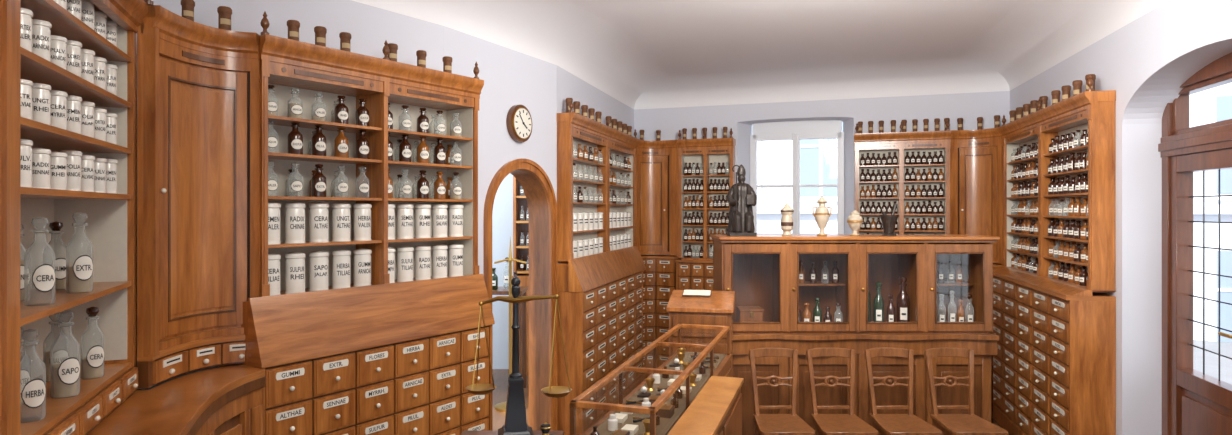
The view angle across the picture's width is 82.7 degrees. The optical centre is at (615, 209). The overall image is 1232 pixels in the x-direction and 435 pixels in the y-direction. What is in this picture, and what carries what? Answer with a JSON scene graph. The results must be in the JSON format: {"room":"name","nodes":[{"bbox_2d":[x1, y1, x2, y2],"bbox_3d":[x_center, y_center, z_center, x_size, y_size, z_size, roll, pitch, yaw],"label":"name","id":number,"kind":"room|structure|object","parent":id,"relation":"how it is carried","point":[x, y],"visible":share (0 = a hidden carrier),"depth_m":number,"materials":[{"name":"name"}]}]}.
{"room":"pharmacy","nodes":[
{"label":"pharmacy","id":0,"kind":"room"},
{"bbox_2d":[87,0,443,433],"bbox_3d":[-1.260,0.290,1.000,0.800,2.420,5.000,0,0,0],"label":"wall","id":1,"kind":"structure","parent":0,"point":[369,27],"depth_m":3.01,"materials":[{"name":"white paint"}]},
{"bbox_2d":[444,26,556,273],"bbox_3d":[-0.676,0.290,4.002,0.130,2.420,1.060,0,0,27],"label":"wall","id":2,"kind":"structure","parent":0,"point":[511,77],"depth_m":3.93,"materials":[{"name":"white paint"}]},
{"bbox_2d":[507,105,531,141],"bbox_3d":[-0.550,-0.500,4.047,0.045,0.216,0.216,0,0,27],"label":"wall clock","id":3,"kind":"object","parent":2,"relation":"attached to","point":[519,120],"visible":1,"depth_m":4.01,"materials":[{"name":"brown wood"}]},
{"bbox_2d":[483,158,557,430],"bbox_3d":[-0.609,0.600,4.122,0.180,1.800,0.712,0,0,27],"label":"door frame","id":4,"kind":"structure","parent":2,"relation":"attached to","point":[538,189],"depth_m":4.37,"materials":[{"name":"brown wood"}]},
{"bbox_2d":[492,173,512,368],"bbox_3d":[-1.350,0.200,4.925,2.600,2.600,3.450,0,0,0],"label":"wall","id":5,"kind":"structure","parent":0,"point":[502,215],"depth_m":6.60,"materials":[{"name":"white paint"}]},
{"bbox_2d":[557,66,633,262],"bbox_3d":[-0.105,0.290,5.427,0.001,2.420,2.040,0,0,15],"label":"wall","id":6,"kind":"structure","parent":0,"point":[569,85],"depth_m":5.11,"materials":[{"name":"white paint"}]},
{"bbox_2d":[493,369,1001,430],"bbox_3d":[0.300,1.500,2.700,6.600,0.001,9.000,0,0,0],"label":"floor","id":7,"kind":"structure","parent":0,"point":[500,376],"depth_m":5.66,"materials":[{"name":"brown wood"}]},
{"bbox_2d":[86,365,265,434],"bbox_3d":[-1.196,1.021,1.771,0.311,0.962,1.364,0,0,-14],"label":"countertop","id":8,"kind":"structure","parent":7,"relation":"on","point":[227,400],"depth_m":2.08,"materials":[{"name":"brown wood"}]},
{"bbox_2d":[0,0,147,434],"bbox_3d":[-1.349,-0.180,1.645,0.234,1.440,0.914,0,0,-22],"label":"shelf","id":9,"kind":"object","parent":8,"relation":"on","point":[111,220],"visible":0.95,"depth_m":1.83,"materials":[{"name":"brown wood"}]},
{"bbox_2d":[20,212,103,416],"bbox_3d":[-1.336,0.228,1.598,0.138,0.445,0.637,0,0,-22],"label":"glass bottles","id":10,"kind":"object","parent":9,"relation":"in","point":[63,371],"visible":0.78,"depth_m":1.69,"materials":[{"name":"clear"}]},
{"bbox_2d":[20,0,117,193],"bbox_3d":[-1.363,-0.300,1.669,0.120,0.509,0.746,0,0,-22],"label":"jars","id":11,"kind":"object","parent":9,"relation":"on","point":[74,170],"visible":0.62,"depth_m":1.71},
{"bbox_2d":[137,0,259,388],"bbox_3d":[-1.378,-0.085,2.308,0.160,1.240,0.456,0,0,21],"label":"wardrobe","id":12,"kind":"object","parent":8,"relation":"on","point":[198,85],"visible":0.95,"depth_m":2.33,"materials":[{"name":"brown wood"}]},
{"bbox_2d":[181,0,194,20],"bbox_3d":[-1.427,-0.655,2.309,0.071,0.066,0.039,0,0,37],"label":"pots","id":13,"kind":"object","parent":12,"relation":"on","point":[188,6],"depth_m":2.30,"materials":[{"name":"brown wood"}]},
{"bbox_2d":[217,6,231,29],"bbox_3d":[-1.359,-0.653,2.401,0.071,0.079,0.046,0,0,37],"label":"pots","id":14,"kind":"object","parent":12,"relation":"on","point":[224,17],"depth_m":2.41,"materials":[{"name":"brown wood"}]},
{"bbox_2d":[219,12,494,434],"bbox_3d":[-1.002,0.398,2.913,0.304,2.205,1.119,0,0,35],"label":"tall cabinet","id":15,"kind":"object","parent":7,"relation":"on","point":[383,357],"visible":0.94,"depth_m":2.86,"materials":[{"name":"brown wood"}]},
{"bbox_2d":[287,20,299,40],"bbox_3d":[-1.215,-0.663,2.596,0.071,0.074,0.046,0,0,37],"label":"pots","id":16,"kind":"object","parent":15,"relation":"in","point":[293,26],"depth_m":2.58,"materials":[{"name":"brown wood"}]},
{"bbox_2d":[287,90,302,173],"label":"bottles","id":17,"kind":"object","parent":15,"relation":"in","point":[294,110],"depth_m":2.63,"materials":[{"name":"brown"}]},
{"bbox_2d":[309,92,325,196],"label":"bottles","id":18,"kind":"object","parent":15,"relation":"in","point":[317,187],"depth_m":2.71,"materials":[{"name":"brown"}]},
{"bbox_2d":[314,26,326,46],"bbox_3d":[-1.151,-0.662,2.682,0.071,0.073,0.049,0,0,37],"label":"pots","id":19,"kind":"object","parent":15,"relation":"in","point":[320,32],"depth_m":2.67,"materials":[{"name":"brown wood"}]},
{"bbox_2d":[331,96,348,175],"label":"bottles","id":20,"kind":"object","parent":15,"relation":"in","point":[341,111],"depth_m":2.79,"materials":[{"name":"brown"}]},
{"bbox_2d":[339,32,350,51],"bbox_3d":[-1.090,-0.661,2.764,0.071,0.074,0.048,0,0,37],"label":"pots","id":21,"kind":"object","parent":15,"relation":"in","point":[345,37],"depth_m":2.76,"materials":[{"name":"brown wood"}]},
{"bbox_2d":[356,99,368,176],"label":"bottles","id":22,"kind":"object","parent":15,"relation":"in","point":[362,113],"depth_m":2.87,"materials":[{"name":"brown"}]},
{"bbox_2d":[268,202,463,295],"bbox_3d":[-1.015,0.142,2.943,0.074,0.345,0.976,0,0,35],"label":"jars","id":23,"kind":"object","parent":15,"relation":"in","point":[295,211],"visible":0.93,"depth_m":2.86},
{"bbox_2d":[387,43,397,61],"bbox_3d":[-0.960,-0.659,2.940,0.071,0.073,0.049,0,0,37],"label":"pots","id":24,"kind":"object","parent":15,"relation":"in","point":[393,48],"depth_m":2.94,"materials":[{"name":"brown wood"}]},
{"bbox_2d":[416,50,426,67],"bbox_3d":[-0.872,-0.657,3.058,0.071,0.073,0.053,0,0,37],"label":"pots","id":25,"kind":"object","parent":15,"relation":"in","point":[421,55],"depth_m":3.07,"materials":[{"name":"brown wood"}]},
{"bbox_2d":[388,103,461,198],"label":"bottles","id":26,"kind":"object","parent":15,"relation":"in","point":[441,190],"depth_m":3.14,"materials":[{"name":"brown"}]},
{"bbox_2d":[443,56,451,72],"bbox_3d":[-0.787,-0.656,3.173,0.071,0.072,0.046,0,0,37],"label":"pots","id":27,"kind":"object","parent":15,"relation":"in","point":[447,61],"depth_m":3.20,"materials":[{"name":"brown wood"}]},
{"bbox_2d":[492,286,527,387],"bbox_3d":[-1.000,1.075,5.775,0.500,0.850,0.350,0,0,0],"label":"side table","id":28,"kind":"object","parent":7,"relation":"on","point":[501,291],"visible":0.36,"depth_m":5.87,"materials":[{"name":"brown wood"}]},
{"bbox_2d":[492,257,516,289],"bbox_3d":[-0.975,0.519,5.738,0.370,0.260,0.142,0,0,0],"label":"flask","id":29,"kind":"object","parent":28,"relation":"on","point":[494,276],"visible":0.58,"depth_m":5.70,"materials":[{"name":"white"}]},
{"bbox_2d":[494,237,525,412],"bbox_3d":[-0.800,0.850,5.300,0.232,1.300,0.232,0,0,45],"label":"stand","id":30,"kind":"object","parent":7,"relation":"on","point":[500,407],"visible":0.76,"depth_m":5.29,"materials":[{"name":"metal"}]},
{"bbox_2d":[461,431,563,434],"bbox_3d":[-0.287,1.060,1.735,0.285,0.880,0.470,0,0,0],"label":"table","id":31,"kind":"object","parent":7,"relation":"on","point":[463,432],"visible":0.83,"depth_m":1.95,"materials":[{"name":"brown wood"}]},
{"bbox_2d":[466,277,571,434],"bbox_3d":[-0.265,0.401,1.899,0.297,0.438,0.115,0,0,4],"label":"balance scale","id":32,"kind":"object","parent":31,"relation":"on","point":[515,416],"visible":1,"depth_m":1.89,"materials":[{"name":"metal"}]},
{"bbox_2d":[537,422,554,434],"bbox_3d":[-0.185,0.589,1.840,0.072,0.062,0.072,0,0,0],"label":"weight","id":33,"kind":"object","parent":31,"relation":"on","point":[545,427],"visible":1,"depth_m":1.83,"materials":[{"name":"metal"}]},
{"bbox_2d":[512,176,528,374],"bbox_3d":[-0.780,0.470,6.470,0.340,2.060,0.240,0,0,0],"label":"tall cabinet","id":34,"kind":"object","parent":7,"relation":"on","point":[520,206],"visible":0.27,"depth_m":6.47,"materials":[{"name":"brown wood"}]},
{"bbox_2d":[557,99,645,434],"bbox_3d":[-0.049,0.398,5.245,0.202,2.205,1.779,0,0,15],"label":"tall cabinet","id":35,"kind":"object","parent":7,"relation":"on","point":[600,301],"visible":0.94,"depth_m":4.83,"materials":[{"name":"brown wood"}]},
{"bbox_2d":[566,98,601,122],"bbox_3d":[-0.231,-0.667,4.784,0.046,0.106,0.769,0,0,15],"label":"pots","id":36,"kind":"object","parent":35,"relation":"in","point":[585,110],"depth_m":4.82,"materials":[{"name":"brown wood"}]},
{"bbox_2d":[573,143,602,179],"bbox_3d":[-0.210,-0.325,4.872,0.046,0.236,0.663,0,0,15],"label":"bottles","id":37,"kind":"object","parent":35,"relation":"in","point":[584,154],"depth_m":4.85,"materials":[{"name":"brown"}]},
{"bbox_2d":[573,186,602,202],"bbox_3d":[-0.210,-0.104,4.872,0.046,0.106,0.663,0,0,15],"label":"bottles","id":38,"kind":"object","parent":35,"relation":"in","point":[579,195],"depth_m":4.74,"materials":[{"name":"white"}]},
{"bbox_2d":[573,212,630,257],"bbox_3d":[-0.102,0.170,5.272,0.050,0.310,1.613,0,0,15],"label":"jars","id":39,"kind":"object","parent":35,"relation":"in","point":[590,220],"visible":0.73,"depth_m":5.07},
{"bbox_2d":[606,116,631,135],"bbox_3d":[0.009,-0.679,5.651,0.046,0.083,0.768,0,0,15],"label":"pots","id":40,"kind":"object","parent":35,"relation":"in","point":[620,126],"depth_m":5.70,"materials":[{"name":"brown wood"}]},
{"bbox_2d":[610,152,630,203],"bbox_3d":[0.019,-0.247,5.703,0.046,0.393,0.628,0,0,15],"label":"bottles","id":41,"kind":"object","parent":35,"relation":"in","point":[625,164],"depth_m":5.73},
{"bbox_2d":[570,324,731,434],"bbox_3d":[0.203,1.023,2.644,0.266,0.954,1.456,0,0,17],"label":"display case","id":42,"kind":"object","parent":7,"relation":"on","point":[722,368],"depth_m":2.42,"materials":[{"name":"brown wood"}]},
{"bbox_2d":[590,348,718,434],"bbox_3d":[0.195,0.652,2.621,0.204,0.047,1.299,0,0,18],"label":"instruments","id":43,"kind":"object","parent":42,"relation":"in","point":[666,411],"visible":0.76,"depth_m":2.42,"materials":[{"name":"porcelain"},{"name":"glass"},{"name":"brass"}]},
{"bbox_2d":[636,140,679,377],"bbox_3d":[0.349,0.443,6.195,0.447,2.116,0.215,0,0,0],"label":"tall cabinet","id":44,"kind":"object","parent":7,"relation":"on","point":[656,161],"visible":0.76,"depth_m":6.21,"materials":[{"name":"brown wood"}]},
{"bbox_2d":[640,130,660,140],"bbox_3d":[0.305,-0.665,6.242,0.192,0.100,0.043,0,0,-8],"label":"pots","id":45,"kind":"object","parent":44,"relation":"on","point":[658,132],"visible":0.93,"depth_m":6.23,"materials":[{"name":"brown wood"}]},
{"bbox_2d":[666,290,734,376],"bbox_3d":[0.451,0.966,3.675,0.335,1.069,0.325,0,0,11],"label":"writing desk","id":46,"kind":"object","parent":7,"relation":"on","point":[700,307],"visible":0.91,"depth_m":3.54,"materials":[{"name":"brown wood"}]},
{"bbox_2d":[675,128,735,290],"bbox_3d":[0.779,0.398,6.087,0.504,2.205,0.184,0,0,19],"label":"tall cabinet","id":47,"kind":"object","parent":7,"relation":"on","point":[694,273],"visible":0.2,"depth_m":6.09,"materials":[{"name":"brown wood"}]},
{"bbox_2d":[682,127,727,138],"bbox_3d":[0.775,-0.667,6.112,0.400,0.105,0.041,0,0,19],"label":"pots","id":48,"kind":"object","parent":47,"relation":"on","point":[725,129],"visible":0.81,"depth_m":6.10,"materials":[{"name":"brown wood"}]},
{"bbox_2d":[684,162,729,257],"bbox_3d":[0.791,0.000,6.120,0.406,0.841,0.054,0,0,20],"label":"bottles","id":49,"kind":"object","parent":47,"relation":"in","point":[688,187],"visible":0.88,"depth_m":6.12,"materials":[{"name":"brown glass"}]},
{"bbox_2d":[668,376,743,434],"bbox_3d":[0.294,1.074,2.275,0.125,0.852,0.930,0,0,17],"label":"counter","id":50,"kind":"object","parent":7,"relation":"on","point":[716,409],"visible":1,"depth_m":2.34,"materials":[{"name":"brown wood"}]},
{"bbox_2d":[749,348,814,434],"bbox_3d":[0.822,1.113,3.506,0.264,0.775,0.371,0,0,0],"label":"wooden chair","id":51,"kind":"object","parent":7,"relation":"on","point":[765,424],"visible":1,"depth_m":3.61,"materials":[{"name":"brown wood"}]},
{"bbox_2d":[806,348,877,434],"bbox_3d":[1.121,1.113,3.506,0.264,0.775,0.371,0,0,0],"label":"wooden chair","id":52,"kind":"object","parent":7,"relation":"on","point":[825,424],"visible":1,"depth_m":3.61,"materials":[{"name":"brown wood"}]},
{"bbox_2d":[710,234,999,434],"bbox_3d":[1.345,0.824,4.041,1.550,1.352,0.418,0,0,0],"label":"sideboard","id":53,"kind":"object","parent":7,"relation":"on","point":[762,270],"visible":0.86,"depth_m":3.89,"materials":[{"name":"brown wood"}]},
{"bbox_2d":[726,164,756,235],"bbox_3d":[0.716,-0.057,3.987,0.175,0.409,0.154,0,0,0],"label":"statue","id":54,"kind":"object","parent":53,"relation":"on","point":[741,196],"visible":1,"depth_m":3.95,"materials":[{"name":"black metal"}]},
{"bbox_2d":[736,306,763,321],"bbox_3d":[0.776,0.622,4.058,0.140,0.114,0.135,0,0,0],"label":"box","id":55,"kind":"object","parent":53,"relation":"on","point":[744,313],"visible":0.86,"depth_m":4.00,"materials":[{"name":"brown wood"}]},
{"bbox_2d":[780,203,793,235],"bbox_3d":[0.977,0.053,4.000,0.075,0.190,0.075,0,0,0],"label":"jar","id":56,"kind":"object","parent":53,"relation":"on","point":[786,211],"visible":0.98,"depth_m":3.98,"materials":[{"name":"ceramic"}]},
{"bbox_2d":[799,261,804,282],"label":"bottles","id":57,"kind":"object","parent":53,"relation":"on","point":[801,270],"depth_m":4.10,"materials":[{"name":"brown glass"}]},
{"bbox_2d":[810,261,826,282],"label":"bottles","id":58,"kind":"object","parent":53,"relation":"on","point":[813,272],"depth_m":4.10,"materials":[{"name":"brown glass"}]},
{"bbox_2d":[799,297,840,321],"label":"bottles","id":59,"kind":"object","parent":53,"relation":"on","point":[806,316],"depth_m":3.98,"materials":[{"name":"brown glass"}]},
{"bbox_2d":[812,196,831,235],"bbox_3d":[1.177,0.033,4.000,0.085,0.230,0.085,0,0,44],"label":"urn","id":60,"kind":"object","parent":53,"relation":"on","point":[821,214],"visible":0.99,"depth_m":3.98,"materials":[{"name":"beige ceramic"}]},
{"bbox_2d":[832,261,838,282],"label":"bottles","id":61,"kind":"object","parent":53,"relation":"on","point":[835,272],"depth_m":4.11,"materials":[{"name":"brown glass"}]},
{"bbox_2d":[847,210,862,235],"bbox_3d":[1.366,0.073,4.000,0.087,0.150,0.087,0,0,0],"label":"urn","id":62,"kind":"object","parent":53,"relation":"on","point":[854,220],"visible":0.98,"depth_m":3.97,"materials":[{"name":"beige ceramic"}]},
{"bbox_2d":[880,203,897,235],"bbox_3d":[1.581,0.055,4.050,0.102,0.187,0.100,0,0,0],"label":"mortar","id":63,"kind":"object","parent":53,"relation":"on","point":[888,221],"visible":1,"depth_m":4.02,"materials":[{"name":"black metal"}]},
{"bbox_2d":[868,277,909,321],"label":"bottles","id":64,"kind":"object","parent":53,"relation":"on","point":[903,307],"depth_m":3.98,"materials":[{"name":"brown glass"}]},
{"bbox_2d":[937,261,962,282],"label":"bottles","id":65,"kind":"object","parent":53,"relation":"on","point":[940,271],"depth_m":4.10,"materials":[{"name":"clear glass"}]},
{"bbox_2d":[939,292,973,321],"label":"bottles","id":66,"kind":"object","parent":53,"relation":"on","point":[960,312],"depth_m":3.98,"materials":[{"name":"clear glass"}]},
{"bbox_2d":[854,120,950,233],"bbox_3d":[2.269,0.398,5.565,0.718,2.204,0.185,0,0,19],"label":"tall cabinet","id":67,"kind":"object","parent":7,"relation":"on","point":[901,142],"visible":0.15,"depth_m":5.58,"materials":[{"name":"brown wood"}]},
{"bbox_2d":[860,152,897,233],"bbox_3d":[2.123,-0.135,5.655,0.279,0.651,0.050,0,0,19],"label":"bottles","id":68,"kind":"object","parent":67,"relation":"in","point":[877,193],"depth_m":5.65,"materials":[{"name":"brown glass"}]},
{"bbox_2d":[858,118,949,132],"bbox_3d":[2.287,-0.667,5.583,0.680,0.105,0.041,0,0,19],"label":"pots","id":69,"kind":"object","parent":67,"relation":"in","point":[937,120],"visible":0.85,"depth_m":5.56,"materials":[{"name":"brown wood"}]},
{"bbox_2d":[905,151,943,229],"bbox_3d":[2.440,-0.154,5.544,0.275,0.618,0.050,0,0,19],"label":"bottles","id":70,"kind":"object","parent":67,"relation":"in","point":[912,192],"depth_m":5.53,"materials":[{"name":"brown glass"}]},
{"bbox_2d":[864,348,941,434],"bbox_3d":[1.425,1.113,3.506,0.264,0.775,0.371,0,0,0],"label":"wooden chair","id":71,"kind":"object","parent":7,"relation":"on","point":[886,424],"visible":1,"depth_m":3.61,"materials":[{"name":"brown wood"}]},
{"bbox_2d":[924,348,1008,434],"bbox_3d":[1.740,1.113,3.506,0.264,0.775,0.371,0,0,0],"label":"wooden chair","id":72,"kind":"object","parent":7,"relation":"on","point":[970,423],"visible":1,"depth_m":3.61,"materials":[{"name":"brown wood"}]},
{"bbox_2d":[950,127,1002,268],"bbox_3d":[2.765,0.443,5.353,0.432,2.116,0.173,0,0,39],"label":"tall cabinet","id":73,"kind":"object","parent":7,"relation":"on","point":[976,156],"visible":0.22,"depth_m":5.39,"materials":[{"name":"brown wood"}]},
{"bbox_2d":[957,115,999,129],"bbox_3d":[2.787,-0.665,5.374,0.299,0.100,0.084,0,0,40],"label":"pots","id":74,"kind":"object","parent":73,"relation":"on","point":[996,117],"visible":0.91,"depth_m":5.37,"materials":[{"name":"brown wood"}]},
{"bbox_2d":[993,75,1115,434],"bbox_3d":[2.658,0.398,4.410,0.229,2.205,1.649,0,0,15],"label":"tall cabinet","id":75,"kind":"object","parent":7,"relation":"on","point":[1054,364],"visible":0.94,"depth_m":3.93,"materials":[{"name":"brown wood"}]},
{"bbox_2d":[1011,129,1087,285],"bbox_3d":[2.720,-0.020,4.396,0.056,0.870,1.518,0,0,15],"label":"bottles","id":76,"kind":"object","parent":75,"relation":"in","point":[1074,253],"visible":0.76,"depth_m":4.19},
{"bbox_2d":[1009,74,1095,121],"bbox_3d":[2.711,-0.670,4.416,0.046,0.110,1.446,0,0,15],"label":"pots","id":77,"kind":"object","parent":75,"relation":"in","point":[1020,112],"visible":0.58,"depth_m":4.23,"materials":[{"name":"brown wood"}]},
{"bbox_2d":[352,0,1168,109],"bbox_3d":[0.258,-1.020,2.276,3.800,0.200,7.953,0,0,15],"label":"ceiling","id":78,"kind":"structure","parent":0,"point":[642,54],"depth_m":4.48,"materials":[{"name":"white paint"}]},
{"bbox_2d":[634,91,1009,264],"bbox_3d":[1.643,0.290,6.020,3.045,2.420,0.240,0,0,19],"label":"wall","id":79,"kind":"structure","parent":0,"point":[967,106],"depth_m":5.88,"materials":[{"name":"white paint"}]},
{"bbox_2d":[750,120,843,233],"bbox_3d":[1.582,-0.070,6.145,0.800,1.440,0.085,0,0,19],"label":"window","id":80,"kind":"structure","parent":79,"relation":"in","point":[795,131],"depth_m":6.11,"materials":[{"name":"white paint"}]},
{"bbox_2d":[1010,0,1231,434],"bbox_3d":[2.241,0.290,1.957,0.200,2.420,7.074,0,0,15],"label":"wall","id":81,"kind":"structure","parent":0,"point":[1161,49],"depth_m":3.50,"materials":[{"name":"white paint"}]},
{"bbox_2d":[1158,52,1231,434],"bbox_3d":[2.561,0.410,2.818,0.118,2.180,1.360,0,0,15],"label":"door","id":82,"kind":"structure","parent":81,"relation":"in","point":[1194,402],"depth_m":3.35,"materials":[{"name":"brown wood"}]},
{"label":"outside","id":83,"kind":"structure","parent":0,"visible":0},
{"bbox_2d":[1193,340,1231,384],"bbox_3d":[4.000,1.620,4.500,16.000,0.001,17.000,0,0,0],"label":"pavement","id":84,"kind":"structure","parent":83,"point":[1211,359],"depth_m":7.59,"materials":[{"name":"white"}]},
{"bbox_2d":[757,83,1231,341],"bbox_3d":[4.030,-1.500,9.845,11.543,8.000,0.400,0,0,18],"label":"window glass","id":85,"kind":"object","parent":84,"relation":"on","point":[818,157],"visible":0.06,"depth_m":8.72,"materials":[{"name":"clear glass"}]}
]}

